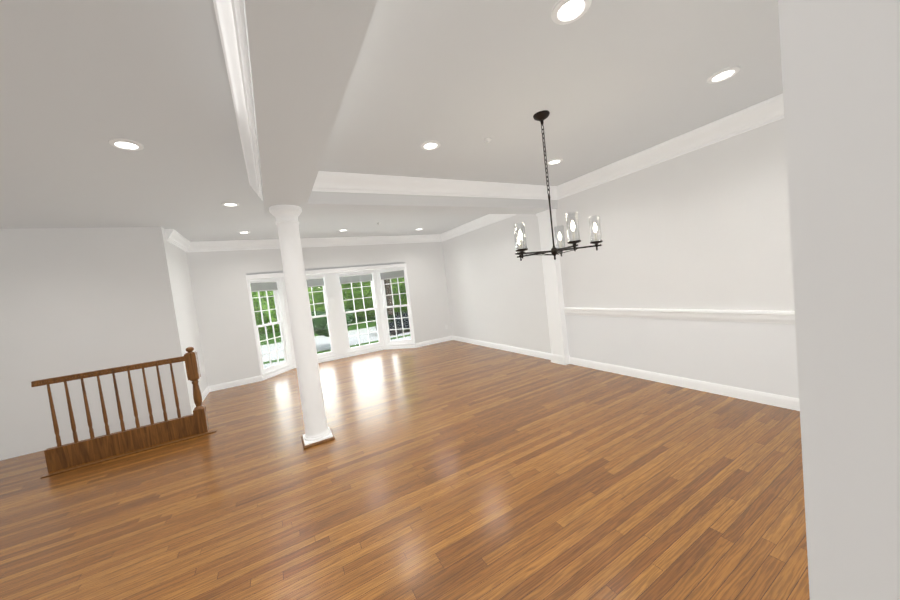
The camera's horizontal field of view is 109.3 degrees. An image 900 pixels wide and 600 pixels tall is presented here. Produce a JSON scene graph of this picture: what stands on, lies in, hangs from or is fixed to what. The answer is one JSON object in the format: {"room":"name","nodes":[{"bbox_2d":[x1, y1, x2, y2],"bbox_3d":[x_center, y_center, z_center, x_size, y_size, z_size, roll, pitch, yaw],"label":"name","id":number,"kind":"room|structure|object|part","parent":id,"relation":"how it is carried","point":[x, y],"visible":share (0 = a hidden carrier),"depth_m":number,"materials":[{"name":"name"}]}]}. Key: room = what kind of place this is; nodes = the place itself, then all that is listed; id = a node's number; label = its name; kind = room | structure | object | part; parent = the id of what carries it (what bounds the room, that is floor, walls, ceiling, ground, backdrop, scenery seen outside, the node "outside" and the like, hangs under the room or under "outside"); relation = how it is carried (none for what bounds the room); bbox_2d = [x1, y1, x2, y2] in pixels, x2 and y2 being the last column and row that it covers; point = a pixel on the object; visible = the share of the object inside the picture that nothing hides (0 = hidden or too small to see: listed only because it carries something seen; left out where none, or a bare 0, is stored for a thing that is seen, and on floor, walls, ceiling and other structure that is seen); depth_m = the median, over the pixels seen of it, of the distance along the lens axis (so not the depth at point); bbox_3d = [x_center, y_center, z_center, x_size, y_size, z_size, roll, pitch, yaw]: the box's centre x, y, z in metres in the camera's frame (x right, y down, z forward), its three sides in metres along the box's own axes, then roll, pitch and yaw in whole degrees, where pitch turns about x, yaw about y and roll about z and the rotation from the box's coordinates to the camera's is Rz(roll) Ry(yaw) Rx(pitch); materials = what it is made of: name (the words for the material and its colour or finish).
{"room":"dining room","nodes":[
{"label":"dining room","id":0,"kind":"room"},
{"bbox_2d":[0,227,193,460],"bbox_3d":[-5.304,0.510,3.925,3.080,2.740,0.160,-8,4,-29],"label":"wall","id":1,"kind":"structure","parent":0,"point":[76,300],"depth_m":4.14,"materials":[{"name":"paint"}]},
{"bbox_2d":[168,242,207,395],"bbox_3d":[-4.372,0.329,5.231,0.160,2.740,1.220,-8,4,-29],"label":"wall","id":2,"kind":"structure","parent":0,"point":[180,268],"depth_m":5.31,"materials":[{"name":"paint"}]},
{"bbox_2d":[165,229,192,251],"bbox_3d":[-4.379,-0.961,5.172,0.098,0.172,1.110,-8,4,-29],"label":"crown molding","id":3,"kind":"structure","parent":2,"relation":"attached to","point":[176,239],"depth_m":5.07,"materials":[{"name":"white wood"}]},
{"bbox_2d":[193,386,209,407],"bbox_3d":[-4.147,1.624,5.347,0.016,0.108,1.220,-8,4,-29],"label":"baseboard","id":4,"kind":"structure","parent":2,"relation":"attached to","point":[207,390],"depth_m":5.53,"materials":[{"name":"white wood"}]},
{"bbox_2d":[186,242,452,385],"bbox_3d":[-2.372,-0.006,7.128,5.540,2.740,0.160,-8,4,-29],"label":"wall","id":5,"kind":"structure","parent":0,"point":[223,313],"depth_m":6.21,"materials":[{"name":"paint"}]},
{"bbox_2d":[209,375,261,391],"bbox_3d":[-4.059,1.572,6.084,0.830,0.108,0.016,-8,4,-29],"label":"baseboard","id":6,"kind":"structure","parent":5,"relation":"attached to","point":[257,378],"depth_m":6.07,"materials":[{"name":"white wood"}]},
{"bbox_2d":[250,281,277,291],"label":"window blinds","id":7,"kind":"object","parent":5,"relation":"attached to","point":[257,286],"depth_m":6.53,"materials":[{"name":"white fabric"}]},
{"bbox_2d":[306,277,323,286],"label":"window blinds","id":8,"kind":"object","parent":5,"relation":"attached to","point":[317,281],"depth_m":7.33,"materials":[{"name":"white fabric"}]},
{"bbox_2d":[191,234,441,251],"bbox_3d":[-2.455,-1.281,6.943,5.220,0.172,0.098,-8,4,-29],"label":"crown molding","id":9,"kind":"structure","parent":5,"relation":"attached to","point":[201,246],"depth_m":6.73,"materials":[{"name":"white wood"}]},
{"bbox_2d":[245,262,415,380],"bbox_3d":[-2.568,0.317,7.338,3.480,2.120,0.760,-8,4,-29],"label":"bay window","id":10,"kind":"structure","parent":5,"relation":"in","point":[334,300],"depth_m":7.52,"materials":[{"name":"paint"}]},
{"bbox_2d":[339,273,372,283],"label":"window blinds","id":11,"kind":"object","parent":5,"relation":"attached to","point":[364,277],"depth_m":7.77,"materials":[{"name":"white fabric"}]},
{"bbox_2d":[379,269,404,279],"label":"window blinds","id":12,"kind":"object","parent":5,"relation":"attached to","point":[399,273],"depth_m":7.88,"materials":[{"name":"white fabric"}]},
{"bbox_2d":[415,336,452,347],"bbox_3d":[-0.398,1.040,8.114,1.050,0.108,0.016,-8,4,-29],"label":"baseboard","id":13,"kind":"structure","parent":5,"relation":"attached to","point":[425,343],"depth_m":8.10,"materials":[{"name":"white wood"}]},
{"bbox_2d":[0,0,782,241],"bbox_3d":[-1.490,-1.267,2.150,8.480,0.120,9.740,-8,4,-29],"label":"ceiling","id":14,"kind":"structure","parent":0,"point":[604,83],"depth_m":2.13,"materials":[{"name":"paint"}]},
{"bbox_2d":[108,138,143,150],"bbox_3d":[-2.315,-1.114,2.287,0.174,0.012,0.174,-6,3,16],"label":"recessed light","id":15,"kind":"object","parent":14,"relation":"in","point":[125,144],"depth_m":2.28,"materials":[{"name":"white plastic"}]},
{"bbox_2d":[221,202,238,206],"bbox_3d":[-2.658,-1.164,3.869,0.174,0.012,0.174,-6,3,16],"label":"recessed light","id":16,"kind":"object","parent":14,"relation":"in","point":[230,204],"depth_m":3.86,"materials":[{"name":"white plastic"}]},
{"bbox_2d":[243,0,377,212],"bbox_3d":[-0.308,-1.110,0.746,0.380,0.300,6.140,-8,4,-29],"label":"soffit","id":17,"kind":"structure","parent":14,"relation":"attached to","point":[303,55],"depth_m":1.38,"materials":[{"name":"paint"}]},
{"bbox_2d":[213,0,262,200],"bbox_3d":[-0.522,-1.143,0.627,0.098,0.172,6.140,-8,4,-29],"label":"crown molding","id":18,"kind":"structure","parent":17,"relation":"attached to","point":[230,17],"depth_m":1.59,"materials":[{"name":"white wood"}]},
{"bbox_2d":[313,171,327,188],"bbox_3d":[-0.594,-1.198,1.737,0.098,0.172,3.150,-8,4,-29],"label":"crown molding","id":19,"kind":"structure","parent":17,"relation":"attached to","point":[319,180],"depth_m":3.20,"materials":[{"name":"white wood"}]},
{"bbox_2d":[420,140,440,149],"bbox_3d":[-0.176,-1.390,2.867,0.174,0.012,0.174,-6,3,16],"label":"recessed light","id":20,"kind":"object","parent":14,"relation":"in","point":[432,144],"depth_m":2.86,"materials":[{"name":"white plastic"}]},
{"bbox_2d":[307,191,557,213],"bbox_3d":[0.011,-1.343,4.216,3.550,0.300,0.380,-8,4,-29],"label":"soffit","id":21,"kind":"structure","parent":14,"relation":"attached to","point":[322,202],"depth_m":3.88,"materials":[{"name":"paint"}]},
{"bbox_2d":[312,171,559,199],"bbox_3d":[0.115,-1.407,4.001,3.560,0.172,0.098,-8,4,-29],"label":"crown molding","id":22,"kind":"structure","parent":21,"relation":"attached to","point":[335,181],"depth_m":3.78,"materials":[{"name":"white wood"}]},
{"bbox_2d":[484,137,490,142],"bbox_3d":[0.340,-1.441,2.879,0.067,0.030,0.067,-9,4,-38],"label":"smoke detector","id":23,"kind":"object","parent":14,"relation":"attached to","point":[487,139],"depth_m":2.86,"materials":[{"name":"white plastic"}]},
{"bbox_2d":[547,158,562,164],"bbox_3d":[1.198,-1.592,3.663,0.174,0.012,0.174,-6,3,16],"label":"recessed light","id":24,"kind":"object","parent":14,"relation":"in","point":[557,160],"depth_m":3.65,"materials":[{"name":"white plastic"}]},
{"bbox_2d":[514,110,602,260],"bbox_3d":[0.768,-0.903,2.571,0.692,1.160,0.708,-8,4,-29],"label":"chandelier","id":25,"kind":"object","parent":14,"relation":"hanging from","point":[541,116],"visible":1,"depth_m":2.53,"materials":[{"name":"brown metal"}]},
{"bbox_3d":[0.810,-0.535,2.592,0.680,0.201,0.696,-8,4,-29],"label":"glass","id":26,"kind":"part","parent":25,"relation":"part of","materials":[{"name":"clear glass"}]},
{"bbox_2d":[551,0,591,24],"bbox_3d":[0.582,-1.402,1.538,0.174,0.012,0.174,-6,3,16],"label":"recessed light","id":27,"kind":"object","parent":14,"relation":"in","point":[563,12],"depth_m":1.54,"materials":[{"name":"white plastic"}]},
{"bbox_2d":[706,66,739,83],"bbox_3d":[1.937,-1.597,2.266,0.174,0.012,0.174,-6,3,16],"label":"recessed light","id":28,"kind":"object","parent":14,"relation":"in","point":[728,72],"depth_m":2.26,"materials":[{"name":"white plastic"}]},
{"bbox_2d":[0,340,809,599],"bbox_3d":[-1.285,1.572,2.525,8.480,0.120,10.230,-8,4,-29],"label":"floor","id":29,"kind":"structure","parent":0,"point":[452,470],"depth_m":2.30,"materials":[{"name":"brown wood"}]},
{"bbox_2d":[31,347,208,472],"bbox_3d":[-3.679,1.179,3.654,1.355,1.074,0.110,-8,4,-29],"label":"railing","id":30,"kind":"object","parent":29,"relation":"on","point":[60,456],"visible":1,"depth_m":3.62,"materials":[{"name":"brown wood"}]},
{"bbox_2d":[40,430,216,478],"bbox_3d":[-3.517,1.700,3.597,1.450,0.010,0.060,-8,4,-29],"label":"trim","id":31,"kind":"structure","parent":29,"relation":"on","point":[118,456],"depth_m":3.54,"materials":[{"name":"brown wood"}]},
{"bbox_2d":[269,205,334,448],"bbox_3d":[-1.548,0.265,3.342,0.304,2.440,0.304,-8,4,-29],"label":"column","id":32,"kind":"structure","parent":29,"relation":"on","point":[318,430],"depth_m":3.27,"materials":[{"name":"white wood"}]},
{"bbox_2d":[536,209,569,364],"bbox_3d":[1.654,-0.200,5.118,0.120,2.440,0.310,-8,4,-29],"label":"pilaster","id":33,"kind":"object","parent":29,"relation":"on","point":[555,310],"visible":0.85,"depth_m":5.07,"materials":[{"name":"white wood"}]},
{"bbox_2d":[442,118,798,398],"bbox_3d":[1.782,-0.367,5.133,0.160,2.740,7.360,-8,4,-29],"label":"wall","id":34,"kind":"structure","parent":0,"point":[706,227],"depth_m":3.67,"materials":[{"name":"paint"}]},
{"bbox_2d":[440,214,516,240],"bbox_3d":[0.573,-1.613,6.718,0.098,0.172,3.210,-8,4,-29],"label":"crown molding","id":35,"kind":"structure","parent":34,"relation":"attached to","point":[488,219],"depth_m":6.81,"materials":[{"name":"white wood"}]},
{"bbox_2d":[453,336,550,359],"bbox_3d":[0.915,0.961,6.862,0.016,0.108,3.480,-8,4,-29],"label":"baseboard","id":36,"kind":"structure","parent":34,"relation":"attached to","point":[539,354],"depth_m":6.44,"materials":[{"name":"white paint"}]},
{"bbox_2d":[556,93,783,198],"bbox_3d":[2.409,-1.635,3.402,0.098,0.172,3.150,-8,4,-29],"label":"crown molding","id":37,"kind":"structure","parent":34,"relation":"attached to","point":[770,110],"depth_m":3.32,"materials":[{"name":"white paint"}]},
{"bbox_2d":[563,307,794,323],"bbox_3d":[2.629,0.154,3.529,0.046,0.114,3.420,-8,4,-29],"label":"trim","id":38,"kind":"structure","parent":34,"relation":"attached to","point":[767,316],"depth_m":3.44,"materials":[{"name":"white wood"}]},
{"bbox_2d":[569,357,799,410],"bbox_3d":[2.724,0.939,3.594,0.016,0.108,3.390,-8,4,-29],"label":"baseboard","id":39,"kind":"structure","parent":34,"relation":"attached to","point":[791,403],"depth_m":3.52,"materials":[{"name":"white wood"}]},
{"bbox_2d":[778,0,899,599],"bbox_3d":[1.912,-0.153,1.088,3.560,2.740,0.160,-8,4,-29],"label":"wall","id":40,"kind":"structure","parent":0,"point":[840,59],"depth_m":0.27,"materials":[{"name":"paint"}]},
{"label":"outside","id":41,"kind":"structure","parent":0,"visible":0},
{"bbox_2d":[250,277,410,367],"bbox_3d":[-25.317,-4.292,53.389,170.000,16.491,122.760,-8,4,-29],"label":"scenery","id":42,"kind":"structure","parent":41,"point":[322,325],"depth_m":30.32,"materials":[{"name":"green plant"}]}
]}

